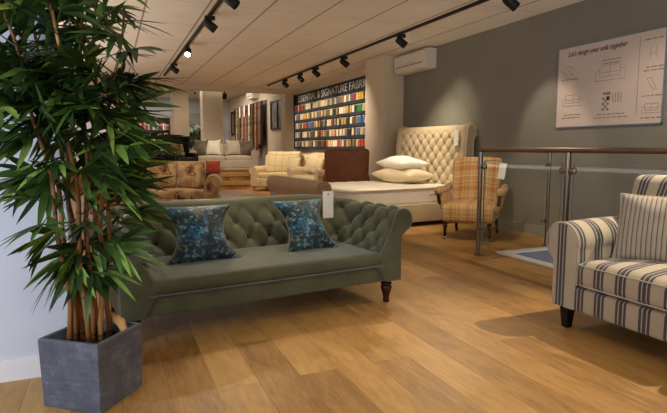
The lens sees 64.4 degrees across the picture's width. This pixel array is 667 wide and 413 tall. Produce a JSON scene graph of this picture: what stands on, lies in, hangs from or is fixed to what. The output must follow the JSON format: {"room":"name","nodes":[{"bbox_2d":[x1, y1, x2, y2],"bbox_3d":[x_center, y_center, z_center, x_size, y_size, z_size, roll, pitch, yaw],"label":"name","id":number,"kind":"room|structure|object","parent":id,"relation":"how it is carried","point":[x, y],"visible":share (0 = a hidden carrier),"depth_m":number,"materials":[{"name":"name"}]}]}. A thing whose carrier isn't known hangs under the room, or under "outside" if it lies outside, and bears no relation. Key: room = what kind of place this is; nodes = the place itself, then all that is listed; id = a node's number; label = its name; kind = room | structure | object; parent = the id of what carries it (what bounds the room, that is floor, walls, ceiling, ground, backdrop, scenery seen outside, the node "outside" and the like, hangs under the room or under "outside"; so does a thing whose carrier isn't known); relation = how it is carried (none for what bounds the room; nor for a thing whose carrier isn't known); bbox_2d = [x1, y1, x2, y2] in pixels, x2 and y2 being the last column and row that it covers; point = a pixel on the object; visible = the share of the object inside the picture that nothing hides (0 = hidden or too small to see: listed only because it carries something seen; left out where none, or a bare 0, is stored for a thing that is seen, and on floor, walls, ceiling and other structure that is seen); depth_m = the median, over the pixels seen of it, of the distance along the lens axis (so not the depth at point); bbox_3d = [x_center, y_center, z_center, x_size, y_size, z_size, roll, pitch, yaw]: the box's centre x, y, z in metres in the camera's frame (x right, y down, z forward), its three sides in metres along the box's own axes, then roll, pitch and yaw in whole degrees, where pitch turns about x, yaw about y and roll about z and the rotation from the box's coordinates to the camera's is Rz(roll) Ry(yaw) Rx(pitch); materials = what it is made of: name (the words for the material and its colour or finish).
{"room":"store","nodes":[
{"label":"store","id":0,"kind":"room"},
{"bbox_2d":[0,0,70,360],"bbox_3d":[-3.342,-0.481,1.839,4.285,2.890,0.150,-3,7,-23],"label":"wall","id":1,"kind":"structure","parent":0,"point":[20,329],"depth_m":2.61,"materials":[{"name":"white paint"}]},
{"bbox_2d":[0,356,40,382],"bbox_3d":[-3.309,0.891,1.915,4.288,0.105,0.020,-3,7,-23],"label":"baseboard","id":2,"kind":"structure","parent":1,"relation":"attached to","point":[28,367],"depth_m":2.63,"materials":[{"name":"paint"}]},
{"bbox_2d":[69,96,228,160],"bbox_3d":[-10.486,-3.059,22.731,12.350,3.550,0.200,-3,7,-23],"label":"wall","id":3,"kind":"structure","parent":0,"point":[194,104],"depth_m":24.14,"materials":[{"name":"white paint"}]},
{"bbox_2d":[101,89,243,99],"bbox_3d":[-8.722,-4.285,18.156,12.300,0.100,10.200,-3,7,-23],"label":"ceiling","id":4,"kind":"structure","parent":0,"point":[230,95],"depth_m":22.56,"materials":[{"name":"white paint"}]},
{"bbox_2d":[153,112,200,150],"bbox_3d":[-6.438,-2.909,22.788,2.450,2.200,0.150,-3,7,-23],"label":"wall partition","id":5,"kind":"structure","parent":0,"point":[194,118],"depth_m":22.74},
{"bbox_2d":[171,90,189,135],"bbox_3d":[-5.104,-2.717,17.672,0.510,2.950,0.500,-3,7,-23],"label":"pillar","id":6,"kind":"structure","parent":0,"point":[180,115],"depth_m":17.41,"materials":[{"name":"white paint"}]},
{"bbox_2d":[82,81,295,94],"bbox_3d":[-6.777,-3.438,13.534,12.170,0.660,0.350,-3,7,-23],"label":"beam","id":7,"kind":"structure","parent":0,"point":[183,87],"depth_m":14.99,"materials":[{"name":"white paint"}]},
{"bbox_2d":[200,91,223,168],"bbox_3d":[-4.160,-2.767,18.119,0.660,2.950,0.600,-3,7,-23],"label":"pillar","id":8,"kind":"structure","parent":0,"point":[211,103],"depth_m":17.82,"materials":[{"name":"white paint"}]},
{"bbox_2d":[281,94,292,150],"bbox_3d":[-1.429,-2.099,16.370,0.240,2.890,0.450,-3,7,-23],"label":"pillar","id":9,"kind":"structure","parent":0,"point":[286,100],"depth_m":16.15,"materials":[{"name":"white paint"}]},
{"bbox_2d":[59,0,582,89],"bbox_3d":[-2.818,-2.227,4.183,12.300,0.100,20.400,-3,7,-23],"label":"ceiling","id":10,"kind":"structure","parent":0,"point":[258,43],"depth_m":7.95,"materials":[{"name":"beige tile"}]},
{"bbox_2d":[164,0,222,75],"bbox_3d":[-2.021,-2.560,7.808,0.042,0.044,10.000,-3,7,-23],"label":"track","id":11,"kind":"object","parent":10,"relation":"attached to","point":[218,2],"visible":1,"depth_m":7.76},
{"bbox_2d":[170,63,179,73],"bbox_3d":[-3.171,-2.747,10.572,0.192,0.208,0.112,0,6,-3],"label":"track spotlight","id":12,"kind":"object","parent":11,"relation":"attached to","point":[173,68],"visible":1,"depth_m":10.54,"materials":[{"name":"black metal"}]},
{"bbox_2d":[184,44,190,57],"bbox_3d":[-2.386,-2.537,8.685,0.112,0.208,0.192,-1,6,-8],"label":"track spotlight","id":13,"kind":"object","parent":11,"relation":"attached to","point":[187,53],"visible":1,"depth_m":8.64,"materials":[{"name":"black"}]},
{"bbox_2d":[203,15,217,32],"bbox_3d":[-1.570,-2.324,6.769,0.192,0.208,0.112,-2,7,-18],"label":"track spotlight","id":14,"kind":"object","parent":11,"relation":"attached to","point":[207,23],"visible":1,"depth_m":6.73,"materials":[{"name":"black metal"}]},
{"bbox_2d":[223,0,239,9],"bbox_3d":[-1.087,-2.196,5.621,0.192,0.208,0.112,0,6,-3],"label":"track spotlight","id":15,"kind":"object","parent":11,"relation":"attached to","point":[233,4],"visible":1,"depth_m":5.59,"materials":[{"name":"black metal"}]},
{"bbox_2d":[267,0,489,85],"bbox_3d":[0.736,-2.633,8.469,0.042,0.044,13.100,-3,7,-23],"label":"track","id":16,"kind":"object","parent":10,"relation":"attached to","point":[478,2],"visible":1,"depth_m":7.79,"materials":[{"name":"metal"}]},
{"bbox_2d":[282,79,288,87],"bbox_3d":[-1.187,-3.025,13.063,0.192,0.208,0.112,4,8,32],"label":"track spotlight","id":17,"kind":"object","parent":16,"relation":"attached to","point":[285,84],"visible":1,"depth_m":13.04,"materials":[{"name":"black metal"}]},
{"bbox_2d":[297,73,303,82],"bbox_3d":[-0.745,-2.907,12.007,0.112,0.208,0.192,-6,9,-42],"label":"track spotlight","id":18,"kind":"object","parent":16,"relation":"attached to","point":[300,78],"visible":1,"depth_m":11.97,"materials":[{"name":"black metal"}]},
{"bbox_2d":[312,67,320,77],"bbox_3d":[-0.365,-2.807,11.111,0.192,0.208,0.112,3,7,22],"label":"track spotlight","id":19,"kind":"object","parent":16,"relation":"attached to","point":[315,72],"visible":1,"depth_m":11.08,"materials":[{"name":"black metal"}]},
{"bbox_2d":[339,56,349,67],"bbox_3d":[0.203,-2.658,9.765,0.192,0.208,0.112,1,6,7],"label":"track spotlight","id":20,"kind":"object","parent":16,"relation":"attached to","point":[342,61],"visible":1,"depth_m":9.73,"materials":[{"name":"black metal"}]},
{"bbox_2d":[395,34,407,48],"bbox_3d":[1.010,-2.444,7.850,0.192,0.208,0.112,0,6,-3],"label":"track spotlight","id":21,"kind":"object","parent":16,"relation":"attached to","point":[400,41],"visible":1,"depth_m":7.81,"materials":[{"name":"black metal"}]},
{"bbox_2d":[502,0,519,11],"bbox_3d":[1.913,-2.205,5.705,0.192,0.208,0.112,0,6,-3],"label":"track spotlight","id":22,"kind":"object","parent":16,"relation":"attached to","point":[512,5],"visible":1,"depth_m":5.67,"materials":[{"name":"black metal"}]},
{"bbox_2d":[0,187,666,412],"bbox_3d":[-4.813,0.106,9.438,12.350,0.001,31.000,-3,7,-23],"label":"floor","id":23,"kind":"structure","parent":0,"point":[460,331],"depth_m":2.99,"materials":[{"name":"brown wood"}]},
{"bbox_2d":[38,319,141,412],"bbox_3d":[-1.111,0.725,2.454,0.310,0.315,0.310,2,7,15],"label":"planter","id":24,"kind":"object","parent":23,"relation":"on","point":[92,370],"depth_m":2.33,"materials":[{"name":"concrete"}]},
{"bbox_2d":[0,0,194,412],"bbox_3d":[-1.173,-0.233,2.259,1.162,2.263,1.027,-1,6,-11],"label":"potted plant","id":25,"kind":"object","parent":23,"relation":"on","point":[91,364],"visible":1,"depth_m":2.29,"materials":[{"name":"plant"}]},
{"bbox_2d":[90,161,222,214],"bbox_3d":[-2.913,-0.291,8.871,2.057,0.915,1.026,-1,6,-11],"label":"floral sofa","id":26,"kind":"object","parent":23,"relation":"on","point":[211,184],"visible":0.32,"depth_m":8.52,"materials":[{"name":"beige fabric"}]},
{"bbox_2d":[111,189,158,198],"bbox_3d":[-3.258,-0.215,8.713,0.732,0.180,0.790,-1,6,-11],"label":"seat cushion","id":27,"kind":"object","parent":26,"relation":"on","point":[155,191],"depth_m":8.46,"materials":[{"name":"fabric"}]},
{"bbox_2d":[150,163,177,187],"bbox_3d":[-2.823,-0.507,8.806,0.460,0.418,0.199,-1,7,-13],"label":"throw pillow","id":28,"kind":"object","parent":26,"relation":"on","point":[169,169],"visible":0.63,"depth_m":8.76,"materials":[{"name":"fabric"}]},
{"bbox_2d":[156,187,203,198],"bbox_3d":[-2.531,-0.231,8.850,0.732,0.180,0.790,-1,6,-11],"label":"seat cushion","id":29,"kind":"object","parent":26,"relation":"on","point":[174,193],"depth_m":8.49,"materials":[{"name":"fabric"}]},
{"bbox_2d":[164,161,204,187],"bbox_3d":[-2.581,-0.548,9.083,0.730,0.450,0.264,-1,6,-11],"label":"cushion","id":30,"kind":"object","parent":26,"relation":"on","point":[184,163],"depth_m":9.06,"materials":[{"name":"fabric"}]},
{"bbox_2d":[176,165,202,188],"bbox_3d":[-2.395,-0.487,8.808,0.440,0.395,0.201,1,6,5],"label":"throw pillow","id":31,"kind":"object","parent":26,"relation":"on","point":[188,176],"visible":0.95,"depth_m":8.74,"materials":[{"name":"fabric"}]},
{"bbox_2d":[205,161,220,173],"bbox_3d":[-2.102,-0.683,9.251,0.264,0.233,0.120,-2,7,-15],"label":"throw pillow","id":32,"kind":"object","parent":26,"relation":"on","point":[212,167],"visible":1,"depth_m":9.21,"materials":[{"name":"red fabric"}]},
{"bbox_2d":[70,166,264,191],"bbox_3d":[-8.626,-1.089,18.280,12.200,0.420,9.900,-3,7,-23],"label":"platform","id":33,"kind":"object","parent":23,"relation":"on","point":[225,170],"visible":0.11,"depth_m":15.49,"materials":[{"name":"brown wood"}]},
{"bbox_2d":[138,118,170,134],"bbox_3d":[-7.075,-2.554,20.957,1.200,1.900,0.332,-3,7,-23],"label":"bookcase","id":34,"kind":"object","parent":33,"relation":"on","point":[166,120],"visible":0.19,"depth_m":21.02,"materials":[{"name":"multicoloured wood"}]},
{"bbox_2d":[148,148,163,159],"bbox_3d":[-5.788,-1.409,15.977,1.578,0.725,0.904,-3,7,-27],"label":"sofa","id":35,"kind":"object","parent":33,"relation":"on","point":[161,156],"visible":0.07,"depth_m":16.04,"materials":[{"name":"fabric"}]},
{"bbox_2d":[162,136,197,160],"bbox_3d":[-4.492,-1.537,15.434,0.831,1.100,0.800,6,9,42],"label":"chair","id":36,"kind":"object","parent":33,"relation":"on","point":[186,147],"visible":0.56,"depth_m":15.46,"materials":[{"name":"black leather"}]},
{"bbox_2d":[171,144,184,155],"bbox_3d":[-4.508,-1.639,15.351,0.167,0.342,0.401,6,8,41],"label":"throw pillow","id":37,"kind":"object","parent":36,"relation":"on","point":[179,146],"visible":0.49,"depth_m":15.34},
{"bbox_2d":[189,121,200,148],"bbox_3d":[-5.416,-2.490,20.969,1.369,1.769,1.643,1,7,12],"label":"potted palm","id":38,"kind":"object","parent":33,"relation":"on","point":[195,132],"visible":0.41,"depth_m":20.69,"materials":[{"name":"plant"}]},
{"bbox_2d":[190,144,258,167],"bbox_3d":[-3.417,-1.537,16.587,2.078,0.845,0.968,-2,7,-15],"label":"sofa","id":39,"kind":"object","parent":33,"relation":"on","point":[231,160],"visible":0.62,"depth_m":16.27,"materials":[{"name":"grey fabric"}]},
{"bbox_2d":[193,139,208,154],"bbox_3d":[-4.094,-1.823,16.285,0.520,0.476,0.217,2,7,20],"label":"throw pillow","id":40,"kind":"object","parent":39,"relation":"on","point":[200,147],"visible":0.88,"depth_m":16.21,"materials":[{"name":"grey fabric"}]},
{"bbox_2d":[198,144,223,155],"bbox_3d":[-3.854,-1.778,16.601,0.815,0.370,0.252,-2,7,-15],"label":"cushion","id":41,"kind":"object","parent":39,"relation":"on","point":[221,145],"depth_m":16.61,"materials":[{"name":"grey fabric"}]},
{"bbox_2d":[198,155,224,160],"bbox_3d":[-3.792,-1.503,16.394,0.817,0.180,0.740,-2,7,-15],"label":"seat cushion","id":42,"kind":"object","parent":39,"relation":"on","point":[200,157],"depth_m":16.07,"materials":[{"name":"grey fabric"}]},
{"bbox_2d":[206,140,220,154],"bbox_3d":[-3.743,-1.833,16.375,0.525,0.476,0.217,-1,6,-9],"label":"throw pillow","id":43,"kind":"object","parent":39,"relation":"on","point":[213,147],"visible":0.95,"depth_m":16.32,"materials":[{"name":"white fabric"}]},
{"bbox_2d":[225,140,242,154],"bbox_3d":[-3.104,-1.851,16.542,0.526,0.476,0.218,-2,7,-18],"label":"throw pillow","id":44,"kind":"object","parent":39,"relation":"on","point":[233,147],"visible":1,"depth_m":16.46,"materials":[{"name":"grey fabric"}]},
{"bbox_2d":[224,144,249,155],"bbox_3d":[-3.056,-1.801,16.808,0.815,0.370,0.252,-2,7,-15],"label":"cushion","id":45,"kind":"object","parent":39,"relation":"on","point":[225,147],"depth_m":16.67,"materials":[{"name":"grey fabric"}]},
{"bbox_2d":[224,155,251,159],"bbox_3d":[-2.994,-1.526,16.602,0.817,0.180,0.740,-2,7,-15],"label":"seat cushion","id":46,"kind":"object","parent":39,"relation":"on","point":[226,157],"depth_m":16.27,"materials":[{"name":"grey fabric"}]},
{"bbox_2d":[238,140,253,154],"bbox_3d":[-2.716,-1.863,16.643,0.524,0.476,0.216,-4,7,-31],"label":"throw pillow","id":47,"kind":"object","parent":39,"relation":"on","point":[246,147],"visible":0.9,"depth_m":16.55,"materials":[{"name":"grey fabric"}]},
{"bbox_2d":[219,173,250,184],"bbox_3d":[-3.147,-0.770,14.914,1.700,0.310,0.585,-3,7,-23],"label":"trim","id":48,"kind":"structure","parent":33,"relation":"attached to","point":[221,174],"depth_m":14.94,"materials":[{"name":"brown wood"}]},
{"bbox_2d":[220,180,253,188],"bbox_3d":[-3.152,-0.612,14.944,1.700,0.210,0.560,-3,7,-23],"label":"step","id":49,"kind":"structure","parent":23,"relation":"on","point":[222,186],"depth_m":14.86,"materials":[{"name":"brown wood"}]},
{"bbox_2d":[89,194,412,322],"bbox_3d":[-0.611,0.347,3.887,2.160,0.750,1.082,-4,7,-30],"label":"sofa","id":50,"kind":"object","parent":23,"relation":"on","point":[367,235],"visible":0.57,"depth_m":3.73,"materials":[{"name":"green fabric"}]},
{"bbox_2d":[159,204,240,264],"bbox_3d":[-0.909,0.185,3.629,0.529,0.362,0.283,-3,7,-26],"label":"throw pillow","id":51,"kind":"object","parent":50,"relation":"on","point":[202,237],"visible":0.92,"depth_m":3.56,"materials":[{"name":"fabric"}]},
{"bbox_2d":[270,198,337,251],"bbox_3d":[-0.217,0.139,4.019,0.459,0.362,0.282,-4,7,-31],"label":"throw pillow","id":52,"kind":"object","parent":50,"relation":"on","point":[306,230],"visible":0.97,"depth_m":3.95,"materials":[{"name":"fabric"}]},
{"bbox_2d":[317,188,332,217],"bbox_3d":[-0.098,-0.033,4.424,0.100,0.237,0.204,-4,8,-32],"label":"price card","id":53,"kind":"object","parent":50,"relation":"hanging from","point":[327,195],"visible":1,"depth_m":4.34,"materials":[{"name":"paper"}]},
{"bbox_2d":[249,151,308,190],"bbox_3d":[-1.383,-0.950,14.202,1.480,1.045,0.931,3,7,22],"label":"loveseat","id":54,"kind":"object","parent":23,"relation":"on","point":[276,162],"visible":0.54,"depth_m":14.15,"materials":[{"name":"fabric"}]},
{"bbox_2d":[258,172,287,178],"bbox_3d":[-1.422,-0.827,14.117,1.002,0.180,0.680,3,7,22],"label":"seat cushion","id":55,"kind":"object","parent":54,"relation":"on","point":[261,175],"depth_m":13.91,"materials":[{"name":"beige fabric"}]},
{"bbox_2d":[266,151,301,171],"bbox_3d":[-1.340,-1.198,14.282,1.000,0.570,0.286,3,7,22],"label":"cushion","id":56,"kind":"object","parent":54,"relation":"on","point":[277,161],"depth_m":14.22,"materials":[{"name":"beige fabric"}]},
{"bbox_2d":[286,157,301,171],"bbox_3d":[-1.041,-1.090,13.860,0.446,0.384,0.190,5,8,37],"label":"throw pillow","id":57,"kind":"object","parent":54,"relation":"on","point":[292,162],"visible":0.68,"depth_m":13.79,"materials":[{"name":"beige fabric"}]},
{"bbox_2d":[287,153,324,180],"bbox_3d":[-0.344,-0.760,12.591,0.908,1.025,1.728,-3,7,-29],"label":"sofa","id":58,"kind":"object","parent":23,"relation":"on","point":[295,172],"visible":0.32,"depth_m":12.73,"materials":[{"name":"fabric"}]},
{"bbox_2d":[292,174,313,178],"bbox_3d":[-0.592,-0.684,12.836,0.660,0.180,0.642,-3,7,-29],"label":"seat cushion","id":59,"kind":"object","parent":58,"relation":"on","point":[301,176],"depth_m":12.69,"materials":[{"name":"beige fabric"}]},
{"bbox_2d":[303,176,313,179],"bbox_3d":[-0.280,-0.621,12.269,0.660,0.180,0.642,-3,7,-29],"label":"seat cushion","id":60,"kind":"object","parent":58,"relation":"on","point":[304,177],"depth_m":12.15,"materials":[{"name":"beige fabric"}]},
{"bbox_2d":[304,155,316,171],"bbox_3d":[-0.518,-1.040,12.863,0.216,0.432,0.507,-4,8,-35],"label":"throw pillow","id":61,"kind":"object","parent":58,"relation":"on","point":[311,159],"visible":0.72,"depth_m":12.82,"materials":[{"name":"beige fabric"}]},
{"bbox_2d":[307,153,323,174],"bbox_3d":[-0.408,-1.033,12.898,0.281,0.550,0.640,-3,7,-29],"label":"cushion","id":62,"kind":"object","parent":58,"relation":"on","point":[318,154],"depth_m":12.82,"materials":[{"name":"beige fabric"}]},
{"bbox_2d":[312,156,324,173],"bbox_3d":[-0.341,-0.956,12.293,0.207,0.414,0.460,-3,7,-28],"label":"throw pillow","id":63,"kind":"object","parent":58,"relation":"on","point":[319,163],"visible":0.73,"depth_m":12.18,"materials":[{"name":"beige fabric"}]},
{"bbox_2d":[322,149,369,181],"bbox_3d":[0.226,-0.525,10.009,0.870,1.130,0.980,0,6,-3],"label":"leather armchair","id":64,"kind":"object","parent":23,"relation":"on","point":[341,165],"visible":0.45,"depth_m":9.54,"materials":[{"name":"brown leather"}]},
{"bbox_2d":[266,123,476,221],"bbox_3d":[0.570,-0.532,8.270,2.764,1.527,1.804,-3,7,-29],"label":"upholstered bed","id":65,"kind":"object","parent":23,"relation":"on","point":[433,145],"visible":0.52,"depth_m":8.30,"materials":[{"name":"fabric"}]},
{"bbox_2d":[328,180,451,205],"bbox_3d":[0.570,-0.214,8.284,2.200,0.267,1.665,-3,7,-29],"label":"mattress","id":66,"kind":"object","parent":65,"relation":"on","point":[387,193],"visible":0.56,"depth_m":7.65,"materials":[{"name":"beige fabric"}]},
{"bbox_2d":[371,168,434,183],"bbox_3d":[1.123,-0.521,8.690,0.540,0.308,0.980,-4,8,-34],"label":"bed pillow","id":67,"kind":"object","parent":66,"relation":"on","point":[412,175],"visible":0.8,"depth_m":8.40,"materials":[{"name":"beige fabric"}]},
{"bbox_2d":[376,156,428,168],"bbox_3d":[1.117,-0.707,8.700,0.520,0.256,0.840,-3,7,-26],"label":"bed pillow","id":68,"kind":"object","parent":67,"relation":"on","point":[394,162],"visible":0.84,"depth_m":8.42,"materials":[{"name":"white fabric"}]},
{"bbox_2d":[453,124,458,145],"bbox_3d":[1.895,-1.110,8.094,0.064,0.356,0.100,-3,7,-29],"label":"tag","id":69,"kind":"object","parent":65,"relation":"hanging from","point":[455,131],"visible":1,"depth_m":8.08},
{"bbox_2d":[434,157,507,241],"bbox_3d":[1.799,-0.117,6.854,0.880,1.033,0.825,3,7,24],"label":"plaid armchair","id":70,"kind":"object","parent":23,"relation":"on","point":[460,206],"visible":0.93,"depth_m":6.90,"materials":[{"name":"orange fabric"}]},
{"bbox_2d":[497,159,506,178],"bbox_3d":[2.129,-0.472,6.690,0.112,0.257,0.084,2,7,17],"label":"tag","id":71,"kind":"object","parent":70,"relation":"hanging from","point":[502,168],"visible":1,"depth_m":6.65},
{"bbox_2d":[495,247,552,267],"bbox_3d":[3.102,0.682,4.217,1.180,0.014,4.020,-3,7,-23],"label":"trim","id":72,"kind":"structure","parent":23,"relation":"attached to","point":[510,253],"depth_m":5.67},
{"bbox_2d":[473,147,666,255],"bbox_3d":[2.922,0.154,3.827,1.212,1.146,4.771,-3,7,-23],"label":"glass balustrade","id":73,"kind":"object","parent":23,"relation":"on","point":[567,171],"visible":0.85,"depth_m":4.80,"materials":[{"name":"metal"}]},
{"bbox_2d":[546,174,666,341],"bbox_3d":[2.184,0.352,2.829,0.972,0.975,1.840,-3,7,-23],"label":"striped sofa","id":74,"kind":"object","parent":23,"relation":"on","point":[631,294],"visible":0.67,"depth_m":3.19,"materials":[{"name":"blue fabric"}]},
{"bbox_2d":[578,258,666,311],"bbox_3d":[1.922,0.418,3.089,0.680,0.200,0.655,-3,7,-23],"label":"seat cushion","id":75,"kind":"object","parent":74,"relation":"on","point":[639,284],"depth_m":2.98,"materials":[{"name":"beige fabric"}]},
{"bbox_2d":[612,193,666,261],"bbox_3d":[1.931,0.137,3.158,0.447,0.403,0.203,5,8,39],"label":"throw pillow","id":76,"kind":"object","parent":74,"relation":"on","point":[642,227],"visible":0.9,"depth_m":3.15,"materials":[{"name":"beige fabric"}]},
{"bbox_2d":[632,174,666,196],"bbox_3d":[2.119,0.084,3.175,0.310,0.520,0.730,-3,7,-23],"label":"cushion","id":77,"kind":"object","parent":74,"relation":"on","point":[650,184],"depth_m":3.33,"materials":[{"name":"beige fabric"}]},
{"bbox_2d":[365,55,403,180],"bbox_3d":[0.990,-1.432,10.379,0.430,2.890,0.800,-3,7,-23],"label":"pillar","id":78,"kind":"structure","parent":0,"point":[384,89],"depth_m":10.02,"materials":[{"name":"white paint"}]},
{"bbox_2d":[228,0,666,227],"bbox_3d":[0.926,-1.782,11.262,0.200,3.550,30.300,-3,7,-23],"label":"wall","id":79,"kind":"structure","parent":0,"point":[502,80],"depth_m":6.98,"materials":[{"name":"grey paint"}]},
{"bbox_2d":[230,111,234,134],"bbox_3d":[-4.394,-3.693,23.506,0.046,1.040,1.350,-3,7,-23],"label":"picture frame","id":80,"kind":"object","parent":79,"relation":"attached to","point":[233,112],"visible":0.61,"depth_m":23.82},
{"bbox_2d":[234,100,267,165],"bbox_3d":[-3.300,-2.791,20.823,0.178,2.400,4.528,-3,7,-23],"label":"rack","id":81,"kind":"object","parent":79,"relation":"attached to","point":[262,150],"visible":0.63,"depth_m":19.11,"materials":[{"name":"metal"}]},
{"bbox_2d":[235,109,235,140],"bbox_3d":[-4.170,-3.306,22.689,0.102,1.690,0.275,-3,7,-23],"label":"fabric","id":82,"kind":"object","parent":81,"relation":"hanging from","point":[235,109],"visible":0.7,"depth_m":22.67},
{"bbox_2d":[236,109,238,140],"bbox_3d":[-4.069,-3.432,22.432,0.102,1.382,0.275,-3,7,-23],"label":"fabric","id":83,"kind":"object","parent":81,"relation":"hanging from","point":[236,109],"visible":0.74,"depth_m":22.48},
{"bbox_2d":[237,108,238,138],"bbox_3d":[-3.968,-3.468,22.185,0.102,1.256,0.275,-3,7,-23],"label":"fabric","id":84,"kind":"object","parent":81,"relation":"hanging from","point":[238,108],"visible":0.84,"depth_m":22.13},
{"bbox_2d":[239,107,242,140],"bbox_3d":[-3.775,-3.160,21.729,0.120,1.787,0.275,-3,7,-23],"label":"fabric","id":85,"kind":"object","parent":81,"relation":"hanging from","point":[239,107],"visible":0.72,"depth_m":21.75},
{"bbox_2d":[241,107,242,138],"bbox_3d":[-3.665,-3.371,21.466,0.102,1.289,0.275,-3,7,-23],"label":"fabric","id":86,"kind":"object","parent":81,"relation":"hanging from","point":[241,107],"visible":0.77,"depth_m":21.51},
{"bbox_2d":[243,111,244,140],"bbox_3d":[-3.564,-3.032,21.261,0.102,1.918,0.275,-3,7,-23],"label":"fabric","id":87,"kind":"object","parent":81,"relation":"hanging from","point":[243,111],"visible":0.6,"depth_m":21.27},
{"bbox_2d":[243,106,246,140],"bbox_3d":[-3.471,-2.999,21.017,0.121,1.949,0.275,-3,7,-23],"label":"fabric","id":88,"kind":"object","parent":81,"relation":"hanging from","point":[244,107],"visible":0.64,"depth_m":20.96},
{"bbox_2d":[246,106,247,140],"bbox_3d":[-3.362,-3.198,20.756,0.102,1.476,0.275,-3,7,-23],"label":"fabric","id":89,"kind":"object","parent":81,"relation":"hanging from","point":[246,106],"visible":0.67,"depth_m":20.69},
{"bbox_2d":[248,116,249,140],"bbox_3d":[-3.260,-3.045,20.530,0.100,1.731,0.275,-3,7,-23],"label":"fabric","id":90,"kind":"object","parent":81,"relation":"hanging from","point":[248,116],"visible":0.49,"depth_m":20.56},
{"bbox_2d":[248,104,250,139],"bbox_3d":[-3.168,-2.983,20.289,0.120,1.821,0.275,-3,7,-23],"label":"fabric","id":91,"kind":"object","parent":81,"relation":"hanging from","point":[249,105],"visible":0.57,"depth_m":20.24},
{"bbox_2d":[251,104,254,146],"bbox_3d":[-3.059,-3.049,20.042,0.098,1.614,0.275,-3,7,-23],"label":"fabric","id":92,"kind":"object","parent":81,"relation":"hanging from","point":[251,104],"visible":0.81,"depth_m":20.04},
{"bbox_2d":[253,104,254,139],"bbox_3d":[-2.957,-3.155,19.788,0.102,1.347,0.275,-3,7,-23],"label":"fabric","id":93,"kind":"object","parent":81,"relation":"hanging from","point":[253,104],"visible":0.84,"depth_m":19.74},
{"bbox_2d":[255,103,257,149],"bbox_3d":[-2.856,-2.858,19.577,0.101,1.890,0.275,-3,7,-23],"label":"fabric","id":94,"kind":"object","parent":81,"relation":"hanging from","point":[256,148],"visible":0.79,"depth_m":19.50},
{"bbox_2d":[257,102,259,147],"bbox_3d":[-2.755,-2.951,19.324,0.101,1.651,0.275,-3,7,-23],"label":"fabric","id":95,"kind":"object","parent":81,"relation":"hanging from","point":[258,145],"visible":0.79,"depth_m":19.27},
{"bbox_2d":[258,102,259,143],"bbox_3d":[-2.653,-2.997,19.076,0.100,1.503,0.275,-3,7,-23],"label":"fabric","id":96,"kind":"object","parent":81,"relation":"hanging from","point":[258,102],"visible":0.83,"depth_m":19.06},
{"bbox_2d":[260,101,263,144],"bbox_3d":[-2.552,-2.964,18.836,0.102,1.517,0.275,-3,7,-23],"label":"fabric","id":97,"kind":"object","parent":81,"relation":"hanging from","point":[261,103],"visible":1,"depth_m":18.81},
{"bbox_2d":[246,93,258,99],"bbox_3d":[-3.072,-4.219,20.023,0.248,0.324,0.950,-3,7,-23],"label":"air conditioner","id":98,"kind":"object","parent":79,"relation":"attached to","point":[250,96],"visible":0.84,"depth_m":19.80,"materials":[{"name":"white plastic"}]},
{"bbox_2d":[270,98,280,129],"bbox_3d":[-1.845,-3.029,17.449,0.046,0.980,1.600,-3,7,-23],"label":"picture frame","id":99,"kind":"object","parent":79,"relation":"attached to","point":[275,105],"visible":0.68,"depth_m":17.66,"materials":[{"name":"wood"}]},
{"bbox_2d":[293,75,365,148],"bbox_3d":[-0.097,-2.227,13.274,0.106,1.590,5.400,-3,7,-23],"label":"display","id":100,"kind":"object","parent":79,"relation":"attached to","point":[355,85],"visible":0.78,"depth_m":13.08,"materials":[{"name":"blue paint"}]},
{"bbox_2d":[294,98,364,113],"bbox_3d":[-0.103,-2.490,13.242,0.091,0.070,5.370,-3,7,-23],"label":"shelf","id":101,"kind":"object","parent":100,"relation":"attached to","point":[348,103],"depth_m":12.96,"materials":[{"name":"blue paint"}]},
{"bbox_2d":[294,110,364,122],"bbox_3d":[-0.103,-2.237,13.270,0.091,0.070,5.370,-3,7,-23],"label":"shelf","id":102,"kind":"object","parent":100,"relation":"attached to","point":[357,113],"depth_m":13.02,"materials":[{"name":"blue paint"}]},
{"bbox_2d":[294,122,364,131],"bbox_3d":[-0.103,-1.983,13.298,0.091,0.070,5.370,-3,7,-23],"label":"shelf","id":103,"kind":"object","parent":100,"relation":"attached to","point":[349,125],"depth_m":13.05,"materials":[{"name":"blue paint"}]},
{"bbox_2d":[294,134,364,139],"bbox_3d":[-0.103,-1.730,13.326,0.091,0.070,5.370,-3,7,-23],"label":"shelf","id":104,"kind":"object","parent":100,"relation":"attached to","point":[362,136],"depth_m":12.96,"materials":[{"name":"blue paint"}]},
{"bbox_2d":[294,146,364,148],"bbox_3d":[-0.103,-1.477,13.354,0.091,0.070,5.370,-3,7,-23],"label":"shelf","id":105,"kind":"object","parent":100,"relation":"attached to","point":[329,147],"depth_m":12.90,"materials":[{"name":"blue paint"}]},
{"bbox_2d":[394,47,436,74],"bbox_3d":[1.428,-2.557,9.385,0.248,0.334,1.030,-3,7,-23],"label":"air conditioner","id":106,"kind":"object","parent":79,"relation":"attached to","point":[424,59],"visible":1,"depth_m":9.15,"materials":[{"name":"white plastic"}]},
{"bbox_2d":[484,218,548,236],"bbox_3d":[3.999,0.661,3.873,0.028,0.130,13.880,-3,7,-23],"label":"baseboard","id":107,"kind":"structure","parent":79,"relation":"attached to","point":[502,223],"depth_m":7.25,"materials":[{"name":"beige paint"}]},
{"bbox_2d":[555,26,666,127],"bbox_3d":[3.046,-1.380,5.913,0.025,0.957,1.417,-3,7,-23],"label":"poster","id":108,"kind":"object","parent":79,"relation":"attached to","point":[620,80],"visible":1,"depth_m":5.81,"materials":[{"name":"grey paper"}]},
{"bbox_2d":[514,250,552,263],"bbox_3d":[3.143,1.481,4.324,1.050,1.600,3.800,-3,7,-23],"label":"stairwell","id":109,"kind":"object","parent":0,"point":[544,255],"visible":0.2,"depth_m":5.95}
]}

